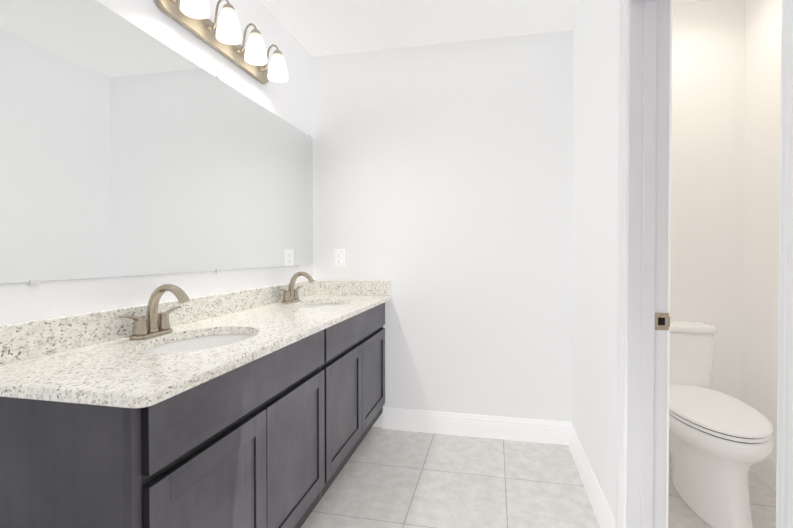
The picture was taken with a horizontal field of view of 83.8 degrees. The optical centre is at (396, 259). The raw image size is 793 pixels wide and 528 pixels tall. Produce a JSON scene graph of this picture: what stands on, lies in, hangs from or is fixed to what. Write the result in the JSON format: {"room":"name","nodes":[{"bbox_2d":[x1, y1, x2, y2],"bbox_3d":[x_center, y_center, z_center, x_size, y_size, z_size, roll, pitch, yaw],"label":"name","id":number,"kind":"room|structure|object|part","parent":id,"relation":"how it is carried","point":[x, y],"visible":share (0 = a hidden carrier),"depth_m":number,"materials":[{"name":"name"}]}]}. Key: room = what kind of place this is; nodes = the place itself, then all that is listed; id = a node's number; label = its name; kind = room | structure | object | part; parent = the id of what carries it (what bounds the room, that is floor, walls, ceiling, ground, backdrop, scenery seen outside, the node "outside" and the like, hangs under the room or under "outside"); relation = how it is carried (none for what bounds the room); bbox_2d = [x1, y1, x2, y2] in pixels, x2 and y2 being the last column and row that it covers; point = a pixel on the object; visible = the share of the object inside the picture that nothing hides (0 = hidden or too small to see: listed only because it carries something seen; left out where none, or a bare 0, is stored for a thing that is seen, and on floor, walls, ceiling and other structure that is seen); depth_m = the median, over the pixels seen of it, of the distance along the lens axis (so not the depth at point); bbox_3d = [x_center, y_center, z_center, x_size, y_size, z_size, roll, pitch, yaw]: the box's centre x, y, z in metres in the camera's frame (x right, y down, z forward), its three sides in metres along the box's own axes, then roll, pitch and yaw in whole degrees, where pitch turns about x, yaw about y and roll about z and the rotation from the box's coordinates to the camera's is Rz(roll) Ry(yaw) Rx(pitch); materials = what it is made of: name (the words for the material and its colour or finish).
{"room":"bathroom","nodes":[
{"label":"bathroom","id":0,"kind":"room"},
{"bbox_2d":[0,0,312,325],"bbox_3d":[-1.008,-0.104,1.212,0.120,2.440,3.600,0,1,13],"label":"wall","id":1,"kind":"structure","parent":0,"point":[290,100],"depth_m":1.82,"materials":[{"name":"paint"}]},
{"bbox_2d":[0,0,312,284],"bbox_3d":[-0.777,-0.371,1.942,0.008,0.857,2.033,0,1,13],"label":"mirror","id":2,"kind":"object","parent":1,"relation":"attached to","point":[127,148],"visible":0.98,"depth_m":1.45,"materials":[{"name":"clear glass"}]},
{"bbox_2d":[0,279,315,362],"bbox_3d":[-0.772,0.199,1.945,0.018,0.095,2.029,0,1,13],"label":"backsplash","id":3,"kind":"structure","parent":1,"relation":"attached to","point":[26,340],"depth_m":1.40,"materials":[{"name":"beige stone"}]},
{"bbox_2d":[154,0,287,83],"bbox_3d":[-0.699,-0.995,1.931,0.162,0.179,0.798,0,1,13],"label":"sconce","id":4,"kind":"object","parent":1,"relation":"attached to","point":[223,37],"visible":1,"depth_m":1.86,"materials":[{"name":"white glass"}]},
{"bbox_3d":[-0.737,-0.966,1.615,0.100,0.121,0.100,0,1,13],"label":"lamp shade","id":5,"kind":"part","parent":4,"relation":"part of","materials":[{"name":"white glass"}]},
{"bbox_3d":[-0.724,-1.016,1.828,0.114,0.133,0.047,0,1,13],"label":"arm","id":6,"kind":"part","parent":4,"relation":"part of"},
{"bbox_3d":[-0.691,-0.968,1.821,0.100,0.121,0.100,0,1,13],"label":"lamp shade","id":7,"kind":"part","parent":4,"relation":"part of","materials":[{"name":"white glass"}]},
{"bbox_3d":[-0.678,-1.019,2.034,0.114,0.133,0.047,0,1,13],"label":"arm","id":8,"kind":"part","parent":4,"relation":"part of"},
{"bbox_3d":[-0.645,-0.971,2.027,0.100,0.121,0.100,0,1,13],"label":"lamp shade","id":9,"kind":"part","parent":4,"relation":"part of","materials":[{"name":"white glass"}]},
{"bbox_3d":[-0.632,-1.022,2.240,0.114,0.133,0.047,0,1,13],"label":"arm","id":10,"kind":"part","parent":4,"relation":"part of"},
{"bbox_3d":[-0.600,-0.974,2.233,0.100,0.121,0.100,0,1,13],"label":"lamp shade","id":11,"kind":"part","parent":4,"relation":"part of","materials":[{"name":"white glass"}]},
{"bbox_2d":[260,0,582,56],"bbox_3d":[-0.183,-1.401,1.011,1.810,0.160,3.840,0,1,13],"label":"ceiling","id":12,"kind":"structure","parent":0,"point":[315,28],"depth_m":2.48,"materials":[{"name":"paint"}]},
{"bbox_2d":[313,0,745,427],"bbox_3d":[0.680,-0.164,2.741,2.750,2.520,0.120,0,1,13],"label":"wall","id":13,"kind":"structure","parent":0,"point":[442,188],"depth_m":2.70,"materials":[{"name":"paint"}]},
{"bbox_2d":[334,250,343,266],"bbox_3d":[-0.379,-0.007,2.913,0.070,0.115,0.008,0,1,13],"label":"electrical outlet","id":14,"kind":"object","parent":13,"relation":"attached to","point":[338,258],"visible":1,"depth_m":2.91,"materials":[{"name":"white plastic"}]},
{"bbox_2d":[316,280,389,294],"bbox_3d":[-0.300,0.186,2.890,0.530,0.095,0.020,0,1,13],"label":"backsplash","id":15,"kind":"structure","parent":13,"relation":"attached to","point":[323,287],"depth_m":2.88,"materials":[{"name":"beige stone"}]},
{"bbox_2d":[383,407,566,444],"bbox_3d":[0.471,1.029,2.734,1.147,0.134,0.015,0,1,13],"label":"baseboard","id":16,"kind":"structure","parent":13,"relation":"attached to","point":[521,429],"depth_m":2.72,"materials":[{"name":"white paint"}]},
{"bbox_2d":[301,427,775,527],"bbox_3d":[0.276,1.150,0.943,2.750,0.060,3.840,0,1,13],"label":"floor","id":17,"kind":"structure","parent":0,"point":[387,478],"depth_m":2.12,"materials":[{"name":"tile"}]},
{"bbox_2d":[0,303,384,527],"bbox_3d":[-0.535,0.691,1.913,0.497,0.832,2.043,0,1,13],"label":"bathroom vanity","id":18,"kind":"object","parent":17,"relation":"on","point":[261,407],"depth_m":1.10,"materials":[{"name":"grey wood"}]},
{"bbox_2d":[0,295,390,410],"bbox_3d":[-0.519,0.260,1.900,0.532,0.027,2.050,0,1,13],"label":"countertop","id":19,"kind":"structure","parent":18,"relation":"on","point":[152,368],"depth_m":1.19,"materials":[{"name":"beige stone"}]},
{"bbox_2d":[119,284,189,339],"bbox_3d":[-0.760,0.167,1.452,0.161,0.172,0.259,0,1,13],"label":"faucet","id":20,"kind":"object","parent":19,"relation":"on","point":[150,327],"depth_m":1.45,"materials":[{"name":"silver metal"}]},
{"bbox_2d":[142,334,254,353],"bbox_3d":[-0.624,0.365,1.425,0.358,0.168,0.519,0,1,13],"label":"sink","id":21,"kind":"object","parent":19,"relation":"in","point":[188,342],"depth_m":1.57,"materials":[{"name":"white ceramic"}]},
{"bbox_2d":[280,271,313,303],"bbox_3d":[-0.537,0.153,2.453,0.161,0.172,0.259,0,1,13],"label":"faucet","id":22,"kind":"object","parent":19,"relation":"on","point":[291,296],"depth_m":2.45,"materials":[{"name":"silver metal"}]},
{"bbox_2d":[298,303,344,307],"bbox_3d":[-0.409,0.352,2.427,0.358,0.168,0.519,0,1,13],"label":"sink","id":23,"kind":"object","parent":19,"relation":"in","point":[300,305],"depth_m":2.62,"materials":[{"name":"white ceramic"}]},
{"bbox_3d":[-0.462,0.708,1.138,0.018,0.486,0.472,0,1,13],"label":"door","id":24,"kind":"part","parent":18,"relation":"part of","materials":[{"name":"grey wood"}]},
{"bbox_3d":[-0.410,0.365,1.367,0.018,0.146,0.950,0,1,13],"label":"drawer","id":25,"kind":"part","parent":18,"relation":"part of","materials":[{"name":"grey wood"}]},
{"bbox_3d":[-0.350,0.691,1.881,0.085,0.832,2.024,0,1,13],"label":"frame","id":26,"kind":"part","parent":18,"relation":"part of","materials":[{"name":"grey wood"}]},
{"bbox_3d":[-0.358,0.702,1.605,0.018,0.486,0.472,0,1,13],"label":"door","id":27,"kind":"part","parent":18,"relation":"part of","materials":[{"name":"grey wood"}]},
{"bbox_3d":[-0.248,0.695,2.102,0.018,0.486,0.506,0,1,13],"label":"door","id":28,"kind":"part","parent":18,"relation":"part of","materials":[{"name":"grey wood"}]},
{"bbox_3d":[-0.192,0.352,2.347,0.018,0.146,1.018,0,1,13],"label":"drawer","id":29,"kind":"part","parent":18,"relation":"part of","materials":[{"name":"grey wood"}]},
{"bbox_3d":[-0.137,0.689,2.601,0.018,0.486,0.506,0,1,13],"label":"door","id":30,"kind":"part","parent":18,"relation":"part of","materials":[{"name":"grey wood"}]},
{"bbox_2d":[669,321,773,527],"bbox_3d":[1.438,0.726,2.088,0.380,0.756,0.835,0,1,13],"label":"toilet","id":31,"kind":"object","parent":17,"relation":"on","point":[721,444],"visible":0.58,"depth_m":1.89,"materials":[{"name":"white ceramic"}]},
{"bbox_3d":[1.510,0.544,2.405,0.336,0.315,0.166,0,1,13],"label":"tank","id":32,"kind":"part","parent":31,"relation":"part of","materials":[{"name":"white ceramic"}]},
{"bbox_3d":[1.509,0.364,2.402,0.354,0.040,0.182,0,1,13],"label":"tank lid","id":33,"kind":"part","parent":31,"relation":"part of","materials":[{"name":"white ceramic"}]},
{"bbox_3d":[1.423,0.695,2.018,0.366,0.016,0.668,0,1,13],"label":"seat","id":34,"kind":"part","parent":31,"relation":"part of","materials":[{"name":"white plastic"}]},
{"bbox_3d":[1.423,0.672,2.015,0.374,0.022,0.673,0,1,13],"label":"lid","id":35,"kind":"part","parent":31,"relation":"part of","materials":[{"name":"white plastic"}]},
{"bbox_2d":[571,0,618,518],"bbox_3d":[0.941,-0.115,2.050,0.060,2.440,1.117,0,1,13],"label":"wall","id":36,"kind":"structure","parent":0,"point":[594,215],"depth_m":1.98,"materials":[{"name":"paint"}]},
{"bbox_2d":[567,422,614,527],"bbox_3d":[0.907,1.037,2.085,0.015,0.134,1.020,0,1,13],"label":"baseboard","id":37,"kind":"structure","parent":36,"relation":"attached to","point":[605,518],"depth_m":2.03,"materials":[{"name":"white paint"}]},
{"bbox_2d":[615,0,792,527],"bbox_3d":[0.756,0.092,1.083,0.157,2.052,0.974,0,1,13],"label":"door frame","id":38,"kind":"structure","parent":36,"relation":"attached to","point":[635,258],"depth_m":1.48,"materials":[{"name":"white paint"}]},
{"bbox_2d":[640,0,656,527],"bbox_3d":[0.843,0.125,1.479,0.038,1.975,0.011,0,1,13],"label":"door frame","id":39,"kind":"object","parent":38,"relation":"attached to","point":[648,255],"visible":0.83,"depth_m":1.47,"materials":[{"name":"white paint"}]},
{"bbox_3d":[0.885,0.207,1.476,0.021,0.026,0.001,0,1,13],"label":"jamb strike hole","id":40,"kind":"part","parent":38,"relation":"part of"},
{"bbox_2d":[655,313,669,329],"bbox_3d":[0.888,0.207,1.476,0.046,0.058,0.006,0,1,13],"label":"strike plate","id":41,"kind":"object","parent":38,"relation":"attached to","point":[666,316],"visible":1,"depth_m":1.47,"materials":[{"name":"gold metal"}]},
{"bbox_2d":[673,0,716,4],"bbox_3d":[1.159,-1.438,0.712,0.940,0.080,3.840,0,1,13],"label":"ceiling","id":42,"kind":"structure","parent":0,"point":[677,2],"depth_m":2.43,"materials":[{"name":"paint"}]},
{"bbox_2d":[741,0,781,460],"bbox_3d":[1.560,-0.137,0.640,0.120,2.520,3.600,0,1,13],"label":"wall","id":43,"kind":"structure","parent":0,"point":[762,118],"depth_m":2.24,"materials":[{"name":"paint"}]},
{"bbox_2d":[669,439,776,490],"bbox_3d":[1.293,1.045,1.484,0.760,0.134,2.100,0,1,13],"label":"baseboard","id":44,"kind":"structure","parent":43,"relation":"attached to","point":[764,470],"depth_m":2.17,"materials":[{"name":"white paint"}]}
]}

